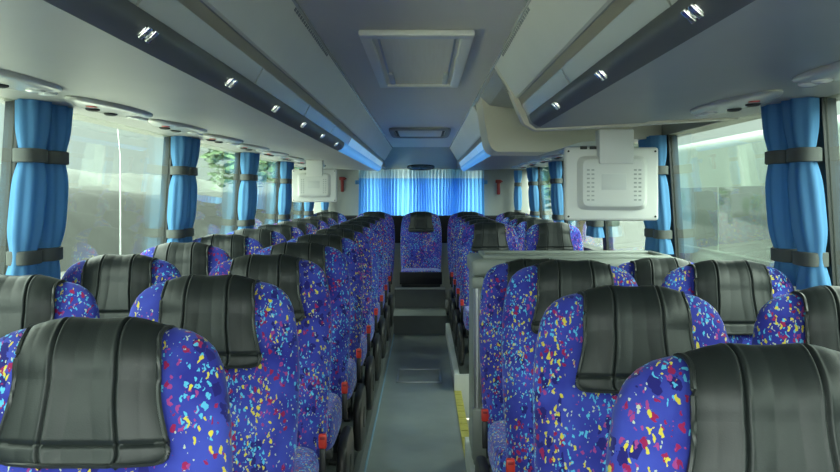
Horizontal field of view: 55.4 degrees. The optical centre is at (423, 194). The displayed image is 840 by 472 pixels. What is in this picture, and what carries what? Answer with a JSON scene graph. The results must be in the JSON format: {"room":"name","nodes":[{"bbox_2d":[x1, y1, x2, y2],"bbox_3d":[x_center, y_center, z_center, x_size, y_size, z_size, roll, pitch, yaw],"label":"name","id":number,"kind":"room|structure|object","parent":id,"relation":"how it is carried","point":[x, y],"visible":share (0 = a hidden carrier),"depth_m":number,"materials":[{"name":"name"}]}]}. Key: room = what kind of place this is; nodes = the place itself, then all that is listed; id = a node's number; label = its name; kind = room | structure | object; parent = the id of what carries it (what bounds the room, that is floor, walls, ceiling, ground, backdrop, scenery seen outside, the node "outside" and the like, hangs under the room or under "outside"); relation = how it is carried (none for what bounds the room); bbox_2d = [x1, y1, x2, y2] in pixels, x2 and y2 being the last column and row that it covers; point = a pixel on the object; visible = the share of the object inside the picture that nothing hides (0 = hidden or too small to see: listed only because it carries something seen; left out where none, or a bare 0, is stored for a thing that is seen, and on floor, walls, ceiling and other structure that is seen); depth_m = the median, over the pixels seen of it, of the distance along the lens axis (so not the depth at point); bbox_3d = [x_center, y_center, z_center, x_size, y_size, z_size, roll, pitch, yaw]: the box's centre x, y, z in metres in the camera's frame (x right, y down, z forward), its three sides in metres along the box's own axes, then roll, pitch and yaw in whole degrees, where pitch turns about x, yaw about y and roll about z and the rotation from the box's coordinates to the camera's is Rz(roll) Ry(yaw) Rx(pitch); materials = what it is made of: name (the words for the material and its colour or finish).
{"room":"vehicle interior","nodes":[
{"label":"vehicle interior","id":0,"kind":"room"},
{"bbox_2d":[0,96,303,168],"bbox_3d":[-1.474,0.470,4.300,0.148,2.180,12.400,0,0,0],"label":"wall","id":1,"kind":"structure","parent":0,"point":[79,117],"depth_m":3.92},
{"bbox_2d":[0,100,17,274],"bbox_3d":[-1.449,0.055,2.835,0.097,0.770,0.130,0,0,0],"label":"trim","id":2,"kind":"structure","parent":1,"relation":"attached to","point":[8,167],"depth_m":2.77,"materials":[{"name":"black plastic"}]},
{"bbox_2d":[157,136,172,244],"bbox_3d":[-1.449,0.055,4.525,0.097,0.770,0.130,0,0,0],"label":"trim","id":3,"kind":"structure","parent":1,"relation":"attached to","point":[166,177],"depth_m":4.46,"materials":[{"name":"black rubber"}]},
{"bbox_2d":[0,0,391,170],"bbox_3d":[-0.882,-0.418,4.070,1.033,0.284,10.540,0,0,0],"label":"luggage rack","id":4,"kind":"object","parent":1,"relation":"attached to","point":[254,72],"visible":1,"depth_m":2.15,"materials":[{"name":"grey plastic"}]},
{"bbox_2d":[6,99,52,275],"bbox_3d":[-1.364,-0.001,2.764,0.146,0.642,0.181,0,0,0],"label":"window curtain","id":5,"kind":"object","parent":4,"relation":"hanging from","point":[33,118],"visible":0.96,"depth_m":2.71,"materials":[{"name":"blue fabric"}]},
{"bbox_2d":[0,69,62,96],"bbox_3d":[-1.118,-0.305,2.075,0.182,0.031,0.640,0,0,-1],"label":"light panel","id":6,"kind":"object","parent":4,"relation":"attached to","point":[8,79],"visible":1,"depth_m":2.17,"materials":[{"name":"grey"}]},
{"bbox_2d":[36,104,72,279],"bbox_3d":[-1.364,-0.001,2.922,0.136,0.642,0.183,0,0,0],"label":"window curtain","id":7,"kind":"object","parent":4,"relation":"hanging from","point":[55,218],"visible":0.6,"depth_m":2.89,"materials":[{"name":"blue fabric"}]},
{"bbox_2d":[64,96,152,120],"bbox_3d":[-1.118,-0.305,2.850,0.182,0.031,0.640,0,0,-1],"label":"light panel","id":8,"kind":"object","parent":4,"relation":"attached to","point":[106,108],"visible":0.99,"depth_m":2.77,"materials":[{"name":"grey"}]},
{"bbox_2d":[147,119,206,135],"bbox_3d":[-1.118,-0.305,3.625,0.182,0.031,0.640,0,0,-1],"label":"light panel","id":9,"kind":"object","parent":4,"relation":"attached to","point":[176,127],"visible":0.99,"depth_m":3.54,"materials":[{"name":"grey"}]},
{"bbox_2d":[166,136,191,242],"bbox_3d":[-1.363,-0.001,4.450,0.141,0.642,0.179,0,0,0],"label":"window curtain","id":10,"kind":"object","parent":4,"relation":"hanging from","point":[178,196],"visible":0.9,"depth_m":4.40,"materials":[{"name":"blue fabric"}]},
{"bbox_2d":[183,138,200,242],"bbox_3d":[-1.365,-0.001,4.610,0.138,0.642,0.183,0,0,0],"label":"window curtain","id":11,"kind":"object","parent":4,"relation":"hanging from","point":[195,143],"visible":0.41,"depth_m":4.58,"materials":[{"name":"blue fabric"}]},
{"bbox_2d":[200,133,243,144],"bbox_3d":[-1.118,-0.305,4.400,0.182,0.031,0.640,0,0,-1],"label":"light panel","id":12,"kind":"object","parent":4,"relation":"attached to","point":[209,137],"visible":0.97,"depth_m":4.31,"materials":[{"name":"grey"}]},
{"bbox_2d":[237,152,254,229],"bbox_3d":[-1.364,-0.001,6.129,0.143,0.642,0.172,0,0,17],"label":"window curtain","id":13,"kind":"object","parent":4,"relation":"hanging from","point":[245,198],"visible":0.91,"depth_m":6.08,"materials":[{"name":"blue fabric"}]},
{"bbox_2d":[235,143,269,152],"bbox_3d":[-1.118,-0.305,5.175,0.182,0.031,0.640,0,0,-1],"label":"light panel","id":14,"kind":"object","parent":4,"relation":"attached to","point":[248,147],"visible":0.96,"depth_m":5.09,"materials":[{"name":"grey"}]},
{"bbox_2d":[249,154,259,228],"bbox_3d":[-1.364,-0.001,6.290,0.147,0.642,0.182,0,0,0],"label":"window curtain","id":15,"kind":"object","parent":4,"relation":"hanging from","point":[257,156],"visible":0.37,"depth_m":6.26,"materials":[{"name":"blue fabric"}]},
{"bbox_2d":[278,162,290,221],"bbox_3d":[-1.366,-0.001,7.806,0.137,0.642,0.184,0,0,0],"label":"window curtain","id":16,"kind":"object","parent":4,"relation":"hanging from","point":[285,167],"visible":0.93,"depth_m":7.75,"materials":[{"name":"blue fabric"}]},
{"bbox_2d":[294,7,327,55],"bbox_3d":[-0.374,-0.540,2.708,0.009,0.011,0.774,0,0,0],"label":"grille","id":17,"kind":"object","parent":4,"relation":"attached to","point":[300,22],"depth_m":2.63,"materials":[{"name":"grey"}]},
{"bbox_2d":[292,160,336,201],"bbox_3d":[-0.945,-0.118,6.880,0.385,0.361,0.093,0,0,0],"label":"monitor","id":18,"kind":"object","parent":4,"relation":"hanging from","point":[314,183],"visible":1,"depth_m":6.85,"materials":[{"name":"white"}]},
{"bbox_2d":[230,152,241,231],"bbox_3d":[-1.449,0.055,6.205,0.097,0.770,0.130,0,0,0],"label":"trim","id":19,"kind":"structure","parent":1,"relation":"attached to","point":[237,170],"depth_m":6.14,"materials":[{"name":"black rubber"}]},
{"bbox_2d":[272,161,280,223],"bbox_3d":[-1.449,0.055,7.885,0.097,0.770,0.130,0,0,0],"label":"trim","id":20,"kind":"structure","parent":1,"relation":"attached to","point":[275,213],"depth_m":7.82,"materials":[{"name":"black rubber"}]},
{"bbox_2d":[326,298,468,471],"bbox_3d":[-0.035,1.448,4.250,2.930,0.225,12.300,0,0,0],"label":"floor","id":21,"kind":"structure","parent":0,"point":[329,468],"depth_m":6.34,"materials":[{"name":"grey plastic"}]},
{"bbox_2d":[0,274,99,337],"bbox_3d":[-1.135,0.791,1.940,0.494,1.139,0.730,0,0,0],"label":"seat","id":22,"kind":"object","parent":21,"relation":"on","point":[25,300],"visible":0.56,"depth_m":2.18,"materials":[{"name":"fabric"}]},
{"bbox_2d":[0,316,232,471],"bbox_3d":[-0.570,0.791,1.165,0.544,1.139,0.752,0,0,0],"label":"seat","id":23,"kind":"object","parent":21,"relation":"on","point":[78,394],"visible":1,"depth_m":1.39,"materials":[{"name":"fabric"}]},
{"bbox_2d":[61,254,180,317],"bbox_3d":[-1.135,0.791,2.715,0.494,1.139,0.730,0,0,0],"label":"seat","id":24,"kind":"object","parent":21,"relation":"on","point":[115,282],"visible":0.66,"depth_m":2.94,"materials":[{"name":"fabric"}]},
{"bbox_2d":[141,242,230,275],"bbox_3d":[-1.135,0.791,3.490,0.494,1.139,0.730,0,0,0],"label":"seat","id":25,"kind":"object","parent":21,"relation":"on","point":[190,258],"visible":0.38,"depth_m":3.72,"materials":[{"name":"fabric"}]},
{"bbox_2d":[129,274,299,471],"bbox_3d":[-0.570,0.791,1.940,0.544,1.139,0.752,0,0,0],"label":"seat","id":26,"kind":"object","parent":21,"relation":"on","point":[250,323],"visible":0.65,"depth_m":2.15,"materials":[{"name":"fabric"}]},
{"bbox_2d":[192,234,263,259],"bbox_3d":[-1.135,0.791,4.265,0.494,1.139,0.730,0,0,0],"label":"seat","id":27,"kind":"object","parent":21,"relation":"on","point":[235,245],"visible":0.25,"depth_m":4.51,"materials":[{"name":"fabric"}]},
{"bbox_2d":[228,228,286,247],"bbox_3d":[-1.135,0.791,5.040,0.494,1.139,0.730,0,0,0],"label":"seat","id":28,"kind":"object","parent":21,"relation":"on","point":[267,238],"visible":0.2,"depth_m":5.28,"materials":[{"name":"fabric"}]},
{"bbox_2d":[209,254,331,471],"bbox_3d":[-0.570,0.791,2.715,0.544,1.139,0.752,0,0,0],"label":"seat","id":29,"kind":"object","parent":21,"relation":"on","point":[304,282],"visible":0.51,"depth_m":2.93,"materials":[{"name":"fabric"}]},
{"bbox_2d":[295,446,318,471],"bbox_3d":[-0.590,0.949,2.600,0.464,0.153,0.500,0,0,0],"label":"cushion","id":30,"kind":"object","parent":29,"relation":"on","point":[307,457],"depth_m":2.70,"materials":[{"name":"fabric"}]},
{"bbox_2d":[253,224,303,240],"bbox_3d":[-1.135,0.791,5.815,0.494,1.139,0.730,0,0,0],"label":"seat","id":31,"kind":"object","parent":21,"relation":"on","point":[289,232],"visible":0.18,"depth_m":6.06,"materials":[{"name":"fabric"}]},
{"bbox_2d":[276,221,317,234],"bbox_3d":[-1.135,0.791,6.590,0.494,1.139,0.730,0,0,0],"label":"seat","id":32,"kind":"object","parent":21,"relation":"on","point":[306,228],"visible":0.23,"depth_m":6.84,"materials":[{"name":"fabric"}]},
{"bbox_2d":[256,242,353,471],"bbox_3d":[-0.570,0.791,3.490,0.544,1.139,0.752,0,0,0],"label":"seat","id":33,"kind":"object","parent":21,"relation":"on","point":[330,260],"visible":0.32,"depth_m":3.67,"materials":[{"name":"fabric"}]},
{"bbox_2d":[326,393,341,450],"bbox_3d":[-0.590,0.949,3.375,0.464,0.153,0.500,0,0,0],"label":"cushion","id":34,"kind":"object","parent":33,"relation":"on","point":[335,399],"depth_m":3.30,"materials":[{"name":"fabric"}]},
{"bbox_2d":[291,218,327,229],"bbox_3d":[-1.135,0.791,7.365,0.494,1.139,0.730,0,0,0],"label":"seat","id":35,"kind":"object","parent":21,"relation":"on","point":[318,224],"visible":0.18,"depth_m":7.62,"materials":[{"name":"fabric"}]},
{"bbox_2d":[287,234,365,464],"bbox_3d":[-0.570,0.791,4.265,0.544,1.139,0.752,0,0,0],"label":"seat","id":36,"kind":"object","parent":21,"relation":"on","point":[347,247],"visible":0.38,"depth_m":4.42,"materials":[{"name":"fabric"}]},
{"bbox_2d":[347,358,356,399],"bbox_3d":[-0.590,0.949,4.150,0.464,0.153,0.500,0,0,0],"label":"cushion","id":37,"kind":"object","parent":36,"relation":"on","point":[352,366],"depth_m":4.08,"materials":[{"name":"fabric"}]},
{"bbox_2d":[311,211,346,223],"bbox_3d":[-1.155,0.766,9.299,0.494,1.139,0.742,0,0,0],"label":"seat","id":38,"kind":"object","parent":21,"relation":"on","point":[339,218],"visible":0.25,"depth_m":9.55,"materials":[{"name":"fabric"}]},
{"bbox_2d":[309,228,374,421],"bbox_3d":[-0.570,0.791,5.040,0.544,1.139,0.752,0,0,0],"label":"seat","id":39,"kind":"object","parent":21,"relation":"on","point":[360,239],"visible":0.26,"depth_m":5.20,"materials":[{"name":"fabric"}]},
{"bbox_2d":[361,334,366,365],"bbox_3d":[-0.590,0.949,4.925,0.464,0.153,0.500,0,0,0],"label":"cushion","id":40,"kind":"object","parent":39,"relation":"on","point":[364,336],"depth_m":4.85,"materials":[{"name":"fabric"}]},
{"bbox_2d":[324,224,380,388],"bbox_3d":[-0.570,0.791,5.815,0.544,1.139,0.752,0,0,0],"label":"seat","id":41,"kind":"object","parent":21,"relation":"on","point":[369,233],"visible":0.27,"depth_m":5.98,"materials":[{"name":"fabric"}]},
{"bbox_2d":[339,221,385,365],"bbox_3d":[-0.570,0.791,6.590,0.544,1.139,0.752,0,0,0],"label":"seat","id":42,"kind":"object","parent":21,"relation":"on","point":[382,326],"visible":0.17,"depth_m":6.76,"materials":[{"name":"fabric"}]},
{"bbox_2d":[348,218,389,347],"bbox_3d":[-0.570,0.791,7.365,0.544,1.139,0.752,0,0,0],"label":"seat","id":43,"kind":"object","parent":21,"relation":"on","point":[379,224],"visible":0.24,"depth_m":7.54,"materials":[{"name":"fabric"}]},
{"bbox_2d":[354,323,393,471],"bbox_3d":[-0.334,1.416,3.280,0.032,0.128,10.360,0,0,0],"label":"trim","id":44,"kind":"structure","parent":21,"relation":"attached to","point":[361,457],"depth_m":5.02,"materials":[{"name":"plastic"}]},
{"bbox_2d":[356,216,393,332],"bbox_3d":[-0.570,0.791,8.140,0.544,1.139,0.752,0,0,0],"label":"seat","id":45,"kind":"object","parent":21,"relation":"on","point":[385,222],"visible":0.16,"depth_m":8.30,"materials":[{"name":"fabric"}]},
{"bbox_2d":[357,211,394,312],"bbox_3d":[-0.595,0.766,9.299,0.494,1.139,0.742,0,0,0],"label":"seat","id":46,"kind":"object","parent":21,"relation":"on","point":[383,215],"visible":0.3,"depth_m":9.54,"materials":[{"name":"fabric"}]},
{"bbox_2d":[400,211,441,286],"bbox_3d":[-0.035,0.766,9.299,0.494,1.139,0.742,0,0,0],"label":"seat","id":47,"kind":"object","parent":21,"relation":"on","point":[421,232],"visible":0.99,"depth_m":9.47,"materials":[{"name":"fabric"}]},
{"bbox_2d":[447,211,484,312],"bbox_3d":[0.525,0.766,9.299,0.494,1.139,0.742,0,0,0],"label":"seat","id":48,"kind":"object","parent":21,"relation":"on","point":[453,217],"visible":0.24,"depth_m":9.54,"materials":[{"name":"fabric"}]},
{"bbox_2d":[448,215,486,324],"bbox_3d":[0.520,0.791,8.585,0.544,1.139,0.752,0,0,0],"label":"seat","id":49,"kind":"object","parent":21,"relation":"on","point":[450,295],"visible":0.16,"depth_m":8.76,"materials":[{"name":"fabric"}]},
{"bbox_2d":[451,217,492,337],"bbox_3d":[0.520,0.791,7.845,0.544,1.139,0.752,0,0,0],"label":"seat","id":50,"kind":"object","parent":21,"relation":"on","point":[453,301],"visible":0.17,"depth_m":8.02,"materials":[{"name":"fabric"}]},
{"bbox_2d":[453,219,500,349],"bbox_3d":[0.520,0.791,7.085,0.544,1.139,0.752,0,0,0],"label":"seat","id":51,"kind":"object","parent":21,"relation":"on","point":[464,225],"visible":0.19,"depth_m":7.26,"materials":[{"name":"fabric"}]},
{"bbox_2d":[457,222,518,365],"bbox_3d":[0.520,0.791,6.325,0.544,1.139,0.752,0,0,0],"label":"seat","id":52,"kind":"object","parent":21,"relation":"on","point":[481,236],"visible":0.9,"depth_m":6.53,"materials":[{"name":"fabric"}]},
{"bbox_2d":[515,219,554,250],"bbox_3d":[1.070,0.791,7.085,0.494,1.139,0.730,0,0,0],"label":"seat","id":53,"kind":"object","parent":21,"relation":"on","point":[521,229],"visible":0.18,"depth_m":7.33,"materials":[{"name":"fabric"}]},
{"bbox_2d":[524,222,583,250],"bbox_3d":[1.070,0.791,6.325,0.494,1.139,0.730,0,0,0],"label":"seat","id":54,"kind":"object","parent":21,"relation":"on","point":[545,236],"visible":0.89,"depth_m":6.55,"materials":[{"name":"fabric"}]},
{"bbox_2d":[296,0,526,146],"bbox_3d":[-0.030,-0.610,4.300,2.980,0.100,12.400,0,0,0],"label":"ceiling","id":55,"kind":"structure","parent":0,"point":[338,23],"depth_m":2.98,"materials":[{"name":"plastic"}]},
{"bbox_2d":[292,0,530,147],"bbox_3d":[-0.035,-0.553,4.065,0.702,0.012,10.530,0,0,0],"label":"trim","id":56,"kind":"structure","parent":55,"relation":"attached to","point":[295,2],"depth_m":3.29,"materials":[{"name":"grey"}]},
{"bbox_2d":[358,30,474,87],"bbox_3d":[-0.025,-0.549,3.360,0.394,0.022,1.320,0,0,0],"label":"roof hatch","id":57,"kind":"object","parent":55,"relation":"attached to","point":[397,58],"visible":1,"depth_m":3.14,"materials":[{"name":"white plastic"}]},
{"bbox_2d":[389,127,450,137],"bbox_3d":[-0.035,-0.549,7.120,0.530,0.022,1.000,0,0,0],"label":"ceiling vent","id":58,"kind":"object","parent":55,"relation":"in","point":[401,132],"visible":1,"depth_m":6.99,"materials":[{"name":"grey"}]},
{"bbox_2d":[476,71,661,155],"bbox_3d":[0.814,-0.399,4.178,1.022,0.318,1.465,0,0,0],"label":"panel","id":59,"kind":"object","parent":55,"relation":"attached to","point":[502,133],"visible":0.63,"depth_m":4.46,"materials":[{"name":"beige plastic"}]},
{"bbox_2d":[564,129,657,220],"bbox_3d":[0.846,-0.088,3.597,0.425,0.408,0.102,0,0,0],"label":"monitor","id":60,"kind":"object","parent":59,"relation":"hanging from","point":[613,179],"visible":1,"depth_m":3.56,"materials":[{"name":"white"}]},
{"bbox_2d":[638,139,654,250],"bbox_3d":[1.295,-0.001,4.560,0.140,0.642,0.184,0,0,0],"label":"window curtain","id":61,"kind":"object","parent":59,"relation":"hanging from","point":[649,227],"visible":0.16,"depth_m":4.53,"materials":[{"name":"blue fabric"}]},
{"bbox_2d":[646,135,673,254],"bbox_3d":[1.297,-0.001,4.390,0.142,0.642,0.179,0,0,0],"label":"window curtain","id":62,"kind":"object","parent":59,"relation":"hanging from","point":[662,233],"visible":0.73,"depth_m":4.33,"materials":[{"name":"blue fabric"}]},
{"bbox_2d":[366,335,466,471],"bbox_3d":[-0.045,1.520,3.285,0.570,0.080,10.370,0,0,0],"label":"floor","id":63,"kind":"structure","parent":0,"point":[417,428],"depth_m":5.30,"materials":[{"name":"plastic"}]},
{"bbox_2d":[364,335,393,471],"bbox_3d":[-0.314,1.469,3.250,0.008,0.022,10.300,0,0,0],"label":"trim","id":64,"kind":"structure","parent":63,"relation":"on","point":[368,454],"depth_m":5.33,"materials":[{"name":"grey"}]},
{"bbox_2d":[396,369,441,382],"bbox_3d":[-0.040,1.477,6.550,0.360,0.006,0.480,0,0,0],"label":"floor hatch","id":65,"kind":"object","parent":63,"relation":"on","point":[403,375],"visible":1,"depth_m":6.51,"materials":[{"name":"plastic"}]},
{"bbox_2d":[454,391,468,457],"bbox_3d":[0.254,1.476,5.250,0.052,0.009,1.600,0,0,0],"label":"trim","id":66,"kind":"structure","parent":63,"relation":"on","point":[464,430],"depth_m":5.30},
{"bbox_2d":[393,316,446,334],"bbox_3d":[-0.045,1.420,8.765,0.570,0.280,0.590,0,0,0],"label":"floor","id":67,"kind":"structure","parent":0,"point":[403,325],"depth_m":8.47,"materials":[{"name":"plastic"}]},
{"bbox_2d":[393,308,446,315],"bbox_3d":[-0.045,1.277,8.752,0.568,0.006,0.605,0,0,0],"label":"step","id":68,"kind":"structure","parent":67,"relation":"on","point":[397,311],"depth_m":8.67,"materials":[{"name":"plastic"}]},
{"bbox_2d":[395,289,444,307],"bbox_3d":[-0.045,1.169,9.040,0.570,0.209,0.040,0,0,0],"label":"step","id":69,"kind":"structure","parent":68,"relation":"on","point":[404,298],"depth_m":9.02,"materials":[{"name":"plastic"}]},
{"bbox_2d":[313,169,529,297],"bbox_3d":[-0.030,0.500,10.440,2.980,2.120,0.080,0,0,0],"label":"wall","id":70,"kind":"structure","parent":0,"point":[347,203],"depth_m":10.40,"materials":[{"name":"plastic"}]},
{"bbox_2d":[344,215,497,242],"bbox_3d":[-0.035,0.431,10.120,2.530,0.338,0.300,0,0,0],"label":"trim","id":71,"kind":"structure","parent":70,"relation":"attached to","point":[444,219],"depth_m":9.97,"materials":[{"name":"plastic"}]},
{"bbox_2d":[355,169,487,214],"bbox_3d":[-0.035,0.063,10.322,1.700,0.794,0.125,0,0,0],"label":"curtain","id":72,"kind":"object","parent":70,"relation":"hanging from","point":[389,191],"visible":0.67,"depth_m":10.29,"materials":[{"name":"fabric"}]},
{"bbox_2d":[385,147,457,169],"bbox_3d":[-0.035,-0.437,9.870,1.200,0.244,1.060,0,0,0],"label":"trim","id":73,"kind":"structure","parent":70,"relation":"attached to","point":[442,158],"depth_m":9.76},
{"bbox_2d":[324,160,528,168],"bbox_3d":[-0.035,-0.448,9.880,2.820,0.223,1.040,0,0,0],"label":"trim","id":74,"kind":"structure","parent":70,"relation":"attached to","point":[383,166],"depth_m":9.91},
{"bbox_2d":[514,170,521,211],"bbox_3d":[1.201,0.004,10.232,0.104,0.632,0.202,0,0,4],"label":"window curtain","id":75,"kind":"object","parent":74,"relation":"hanging from","point":[517,173],"visible":0.83,"depth_m":10.17,"materials":[{"name":"blue fabric"}]},
{"bbox_2d":[540,93,839,167],"bbox_3d":[1.404,0.470,4.300,0.148,2.180,12.400,0,0,0],"label":"wall","id":76,"kind":"structure","parent":0,"point":[681,129],"depth_m":3.91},
{"bbox_2d":[446,323,468,417],"bbox_3d":[0.764,1.516,7.242,1.072,0.328,2.435,0,0,0],"label":"trim","id":77,"kind":"structure","parent":76,"relation":"attached to","point":[460,381],"depth_m":6.03,"materials":[{"name":"white"}]},
{"bbox_2d":[465,437,474,471],"bbox_3d":[0.764,1.516,1.288,1.072,0.328,6.375,0,0,0],"label":"trim","id":78,"kind":"structure","parent":76,"relation":"attached to","point":[470,467],"depth_m":4.19,"materials":[{"name":"white"}]},
{"bbox_2d":[450,105,594,170],"bbox_3d":[0.812,-0.418,7.130,1.033,0.284,4.420,0,0,0],"label":"luggage rack","id":79,"kind":"object","parent":76,"relation":"attached to","point":[467,148],"visible":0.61,"depth_m":6.77,"materials":[{"name":"grey plastic"}]},
{"bbox_2d":[529,167,539,217],"bbox_3d":[1.295,-0.001,9.364,0.139,0.642,0.179,0,0,0],"label":"window curtain","id":80,"kind":"object","parent":79,"relation":"hanging from","point":[533,171],"visible":0.88,"depth_m":9.31,"materials":[{"name":"blue fabric"}]},
{"bbox_2d":[551,161,564,222],"bbox_3d":[1.295,-0.001,7.705,0.141,0.642,0.184,0,0,0],"label":"window curtain","id":81,"kind":"object","parent":79,"relation":"hanging from","point":[558,195],"visible":0.88,"depth_m":7.65,"materials":[{"name":"blue fabric"}]},
{"bbox_2d":[590,221,604,237],"bbox_3d":[1.294,-0.001,6.048,0.142,0.642,0.180,0,0,0],"label":"window curtain","id":82,"kind":"object","parent":79,"relation":"hanging from","point":[597,231],"visible":0.2,"depth_m":5.99,"materials":[{"name":"blue fabric"}]},
{"bbox_2d":[537,167,544,218],"bbox_3d":[1.379,0.055,9.405,0.097,0.770,0.130,0,0,0],"label":"trim","id":83,"kind":"structure","parent":76,"relation":"attached to","point":[540,173],"depth_m":9.34,"materials":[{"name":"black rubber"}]},
{"bbox_2d":[602,221,613,250],"bbox_3d":[1.379,0.055,6.085,0.097,0.770,0.130,0,0,0],"label":"trim","id":84,"kind":"structure","parent":76,"relation":"attached to","point":[608,240],"depth_m":6.02,"materials":[{"name":"plastic"}]},
{"bbox_2d":[494,0,839,131],"bbox_3d":[0.812,-0.416,1.120,1.033,0.287,4.640,0,0,0],"label":"luggage rack","id":85,"kind":"object","parent":76,"relation":"attached to","point":[569,64],"visible":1,"depth_m":1.93,"materials":[{"name":"grey plastic"}]},
{"bbox_2d":[502,7,529,55],"bbox_3d":[0.304,-0.540,2.708,0.009,0.011,0.774,0,0,0],"label":"grille","id":86,"kind":"object","parent":85,"relation":"attached to","point":[524,22],"depth_m":2.64,"materials":[{"name":"grey"}]},
{"bbox_2d":[690,89,782,116],"bbox_3d":[1.048,-0.305,2.700,0.182,0.031,0.640,0,0,1],"label":"light panel","id":87,"kind":"object","parent":85,"relation":"attached to","point":[733,104],"visible":1,"depth_m":2.62,"materials":[{"name":"grey"}]},
{"bbox_2d":[761,103,797,285],"bbox_3d":[1.295,-0.001,2.883,0.143,0.642,0.181,0,0,0],"label":"window curtain","id":88,"kind":"object","parent":85,"relation":"hanging from","point":[776,192],"visible":0.56,"depth_m":2.85,"materials":[{"name":"blue fabric"}]},
{"bbox_2d":[781,97,831,289],"bbox_3d":[1.293,-0.001,2.711,0.141,0.642,0.178,0,0,8],"label":"window curtain","id":89,"kind":"object","parent":85,"relation":"hanging from","point":[800,116],"visible":0.98,"depth_m":2.66,"materials":[{"name":"blue fabric"}]},
{"bbox_2d":[792,61,839,87],"bbox_3d":[1.048,-0.305,1.880,0.182,0.031,0.640,0,0,1],"label":"light panel","id":90,"kind":"object","parent":85,"relation":"attached to","point":[828,73],"visible":1,"depth_m":2.02,"materials":[{"name":"grey"}]},
{"bbox_2d":[665,135,684,259],"bbox_3d":[1.379,0.055,4.425,0.097,0.770,0.130,0,0,0],"label":"trim","id":91,"kind":"structure","parent":76,"relation":"attached to","point":[672,160],"depth_m":4.36,"materials":[{"name":"plastic"}]},
{"bbox_2d":[816,97,839,285],"bbox_3d":[1.379,0.055,2.745,0.097,0.770,0.130,0,0,0],"label":"trim","id":92,"kind":"structure","parent":76,"relation":"attached to","point":[828,139],"depth_m":2.68,"materials":[{"name":"black rubber"}]},
{"bbox_3d":[0.835,1.460,1.275,1.190,0.200,6.350,0,0,0],"label":"floor","id":93,"kind":"structure","parent":0,"visible":0},
{"bbox_2d":[475,258,555,471],"bbox_3d":[0.460,0.815,3.125,0.544,1.090,0.752,0,0,0],"label":"seat","id":94,"kind":"object","parent":93,"relation":"on","point":[496,280],"visible":0.23,"depth_m":3.30,"materials":[{"name":"fabric"}]},
{"bbox_2d":[488,420,505,471],"bbox_3d":[0.480,0.966,3.010,0.464,0.146,0.500,0,0,0],"label":"cushion","id":95,"kind":"object","parent":94,"relation":"on","point":[496,428],"depth_m":2.95,"materials":[{"name":"fabric"}]},
{"bbox_2d":[501,260,637,471],"bbox_3d":[0.490,0.791,2.455,0.544,1.139,0.752,0,0,0],"label":"seat","id":96,"kind":"object","parent":93,"relation":"on","point":[531,290],"visible":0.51,"depth_m":2.67,"materials":[{"name":"fabric"}]},
{"bbox_2d":[467,251,679,464],"bbox_3d":[0.767,0.826,4.165,1.065,1.045,0.510,0,0,0],"label":"partition","id":97,"kind":"object","parent":93,"relation":"on","point":[480,263],"visible":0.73,"depth_m":3.96,"materials":[{"name":"grey"}]},
{"bbox_2d":[532,285,728,471],"bbox_3d":[0.490,0.791,1.675,0.544,1.139,0.752,0,0,0],"label":"seat","id":98,"kind":"object","parent":93,"relation":"on","point":[589,342],"visible":0.71,"depth_m":1.89,"materials":[{"name":"fabric"}]},
{"bbox_2d":[617,258,692,285],"bbox_3d":[1.040,0.817,3.225,0.494,1.085,0.730,0,0,0],"label":"seat","id":99,"kind":"object","parent":93,"relation":"on","point":[645,271],"visible":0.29,"depth_m":3.46,"materials":[{"name":"fabric"}]},
{"bbox_2d":[605,343,839,471],"bbox_3d":[0.490,0.791,0.905,0.544,1.139,0.752,0,0,0],"label":"seat","id":100,"kind":"object","parent":93,"relation":"on","point":[720,407],"visible":1,"depth_m":1.14,"materials":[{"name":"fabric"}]},
{"bbox_2d":[662,260,794,344],"bbox_3d":[1.040,0.791,2.455,0.494,1.139,0.730,0,0,0],"label":"seat","id":101,"kind":"object","parent":93,"relation":"on","point":[737,290],"visible":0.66,"depth_m":2.68,"materials":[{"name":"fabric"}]},
{"bbox_2d":[752,285,839,351],"bbox_3d":[1.040,0.791,1.675,0.494,1.139,0.730,0,0,0],"label":"seat","id":102,"kind":"object","parent":93,"relation":"on","point":[811,315],"visible":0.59,"depth_m":1.93,"materials":[{"name":"fabric"}]},
{"label":"outside","id":103,"kind":"structure","parent":0,"visible":0},
{"bbox_2d":[61,203,644,278],"bbox_3d":[0.000,2.900,180.000,320.000,0.300,480.000,0,0,0],"label":"ground","id":104,"kind":"structure","parent":103,"point":[629,235],"depth_m":51.77,"materials":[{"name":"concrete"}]},
{"bbox_2d":[117,129,120,254],"bbox_3d":[-11.799,-0.595,30.618,0.351,6.690,2.082,0,0,-11],"label":"lamp post","id":105,"kind":"object","parent":104,"relation":"on","point":[117,129],"visible":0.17,"depth_m":31.57,"materials":[{"name":"silver metal"}]},
{"bbox_2d":[0,164,273,194],"bbox_3d":[-71.500,-1.433,190.000,47.000,8.366,460.000,0,0,0],"label":"hill","id":106,"kind":"structure","parent":104,"relation":"on","point":[148,184],"depth_m":155.09,"materials":[{"name":"white"}]},
{"bbox_2d":[59,188,299,271],"bbox_3d":[-18.476,1.164,110.000,11.473,3.171,260.000,0,0,0],"label":"bank","id":107,"kind":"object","parent":104,"relation":"on","point":[92,222],"visible":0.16,"depth_m":38.35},
{"bbox_2d":[199,148,275,189],"bbox_3d":[-16.133,-2.334,69.971,7.114,10.184,7.699,0,0,0],"label":"tree","id":108,"kind":"object","parent":104,"relation":"on","point":[214,156],"visible":0.23,"depth_m":69.27,"materials":[{"name":"green plant"}]},
{"bbox_2d":[542,167,585,241],"bbox_3d":[5.080,-0.897,26.977,6.080,7.313,5.779,0,0,0],"label":"tree","id":109,"kind":"object","parent":104,"relation":"on","point":[581,225],"visible":0.02,"depth_m":26.85,"materials":[{"name":"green plant"}]},
{"bbox_2d":[612,115,839,290],"bbox_3d":[4.700,1.005,4.490,3.000,3.490,18.980,0,0,0],"label":"coach","id":110,"kind":"object","parent":104,"relation":"on","point":[722,180],"visible":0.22,"depth_m":9.79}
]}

